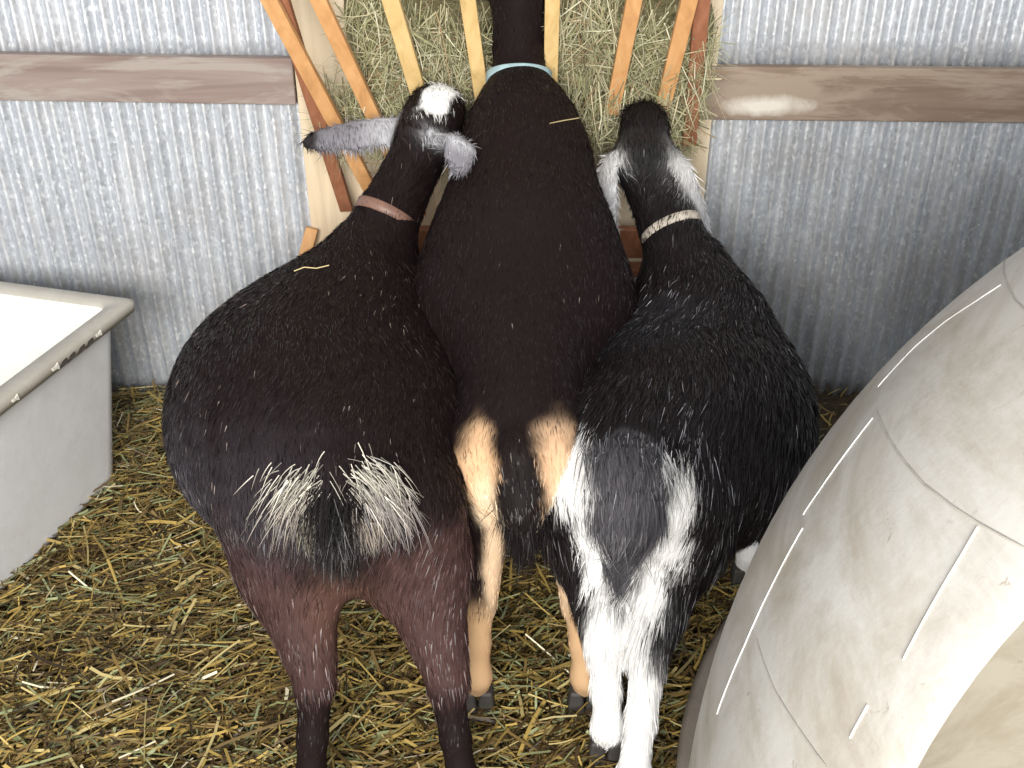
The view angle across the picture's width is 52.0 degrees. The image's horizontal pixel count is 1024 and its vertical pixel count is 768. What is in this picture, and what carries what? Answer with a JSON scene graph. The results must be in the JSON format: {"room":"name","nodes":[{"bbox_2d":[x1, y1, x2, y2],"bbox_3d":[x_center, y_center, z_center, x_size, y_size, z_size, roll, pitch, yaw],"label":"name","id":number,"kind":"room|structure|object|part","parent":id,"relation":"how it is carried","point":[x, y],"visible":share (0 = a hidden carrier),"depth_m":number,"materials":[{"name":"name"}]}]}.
{"room":"farm building","nodes":[
{"label":"farm building","id":0,"kind":"room"},
{"bbox_2d":[0,392,858,767],"bbox_3d":[0.000,1.541,0.903,6.000,0.052,5.960,0,31,0],"label":"floor","id":1,"kind":"structure","parent":0,"point":[832,405],"depth_m":2.44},
{"bbox_2d":[0,380,856,767],"bbox_3d":[-0.300,0.671,2.239,3.952,0.211,2.733,0,31,0],"label":"bedding","id":2,"kind":"object","parent":1,"relation":"on","point":[16,744],"visible":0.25,"depth_m":2.33,"materials":[{"name":"yellow plant"}]},
{"bbox_2d":[0,281,134,589],"bbox_3d":[-1.652,0.229,2.502,1.042,0.510,1.240,8,32,13],"label":"trough","id":3,"kind":"object","parent":2,"relation":"on","point":[56,390],"visible":0.99,"depth_m":2.67,"materials":[{"name":"white plastic"}]},
{"bbox_2d":[0,294,102,385],"bbox_3d":[-1.653,0.221,2.497,0.940,0.480,1.140,8,32,13],"label":"basin","id":4,"kind":"object","parent":3,"relation":"in","point":[32,326],"depth_m":2.80,"materials":[{"name":"white plastic"}]},
{"bbox_2d":[161,80,481,767],"bbox_3d":[-0.408,0.026,2.298,0.714,1.097,1.411,0,31,0],"label":"goat","id":5,"kind":"object","parent":2,"relation":"on","point":[307,419],"visible":0.93,"depth_m":1.91},
{"bbox_2d":[294,265,328,271],"bbox_3d":[-0.422,-0.244,2.210,0.075,0.015,0.013,3,31,4],"label":"straw wisp","id":6,"kind":"object","parent":5,"relation":"on","point":[325,265],"visible":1,"depth_m":2.21,"materials":[{"name":"beige plant"}]},
{"bbox_2d":[414,0,637,721],"bbox_3d":[0.021,-0.172,2.397,0.508,1.334,1.354,-4,31,-6],"label":"goat","id":7,"kind":"object","parent":2,"relation":"on","point":[523,274],"visible":0.86,"depth_m":2.15},
{"bbox_2d":[549,117,578,123],"bbox_3d":[0.118,-0.578,2.307,0.009,0.013,0.102,25,39,35],"label":"straw wisp","id":8,"kind":"object","parent":7,"relation":"on","point":[578,117],"visible":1,"depth_m":2.30,"materials":[{"name":"beige plant"}]},
{"bbox_2d":[539,97,820,767],"bbox_3d":[0.384,0.060,2.284,0.571,1.052,1.358,6,31,10],"label":"goat","id":9,"kind":"object","parent":2,"relation":"on","point":[697,420],"visible":0.9,"depth_m":2.00},
{"bbox_2d":[676,247,1023,767],"bbox_3d":[1.329,0.292,1.315,2.352,1.645,2.537,0,31,0],"label":"shelter","id":10,"kind":"object","parent":1,"relation":"on","point":[876,619],"visible":1,"depth_m":0.79,"materials":[{"name":"plastic"}]},
{"bbox_3d":[1.400,0.874,1.855,2.210,0.090,2.210,0,31,0],"label":"dish","id":11,"kind":"part","parent":10,"relation":"part of","materials":[{"name":"white plastic"}]},
{"bbox_2d":[0,0,1023,395],"bbox_3d":[0.000,-0.963,2.817,6.000,2.350,0.040,0,31,0],"label":"wall","id":12,"kind":"structure","parent":0,"point":[856,235],"depth_m":3.04,"materials":[{"name":"silver metal"}]},
{"bbox_2d":[0,51,297,104],"bbox_3d":[-1.842,-0.844,2.853,2.503,0.163,0.035,0,31,0],"label":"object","id":13,"kind":"structure","parent":12,"relation":"attached to","point":[24,76],"depth_m":2.84,"materials":[{"name":"brown wood"}]},
{"bbox_2d":[260,0,723,276],"bbox_3d":[-0.010,-0.770,2.574,1.380,1.330,0.576,0,31,0],"label":"pet feeder","id":14,"kind":"object","parent":12,"relation":"attached to","point":[329,207],"visible":0.33,"depth_m":2.59,"materials":[{"name":"brown wood"}]},
{"bbox_3d":[-0.509,-0.765,2.562,0.038,0.901,0.466,5,31,9],"label":"rail","id":15,"kind":"part","parent":14,"relation":"part of","materials":[{"name":"wood"}]},
{"bbox_2d":[289,0,747,196],"bbox_3d":[-0.010,-0.749,2.697,1.203,0.728,0.383,0,31,0],"label":"hay","id":16,"kind":"object","parent":14,"relation":"in","point":[589,30],"visible":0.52,"depth_m":2.58},
{"bbox_3d":[0.439,-0.835,2.455,0.038,0.671,0.351,5,31,8],"label":"rail","id":17,"kind":"part","parent":14,"relation":"part of","materials":[{"name":"wood"}]},
{"bbox_2d":[701,64,1023,122],"bbox_3d":[1.713,-0.791,2.885,2.387,0.168,0.035,0,31,0],"label":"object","id":18,"kind":"structure","parent":12,"relation":"attached to","point":[769,91],"depth_m":2.87,"materials":[{"name":"brown wood"}]}
]}

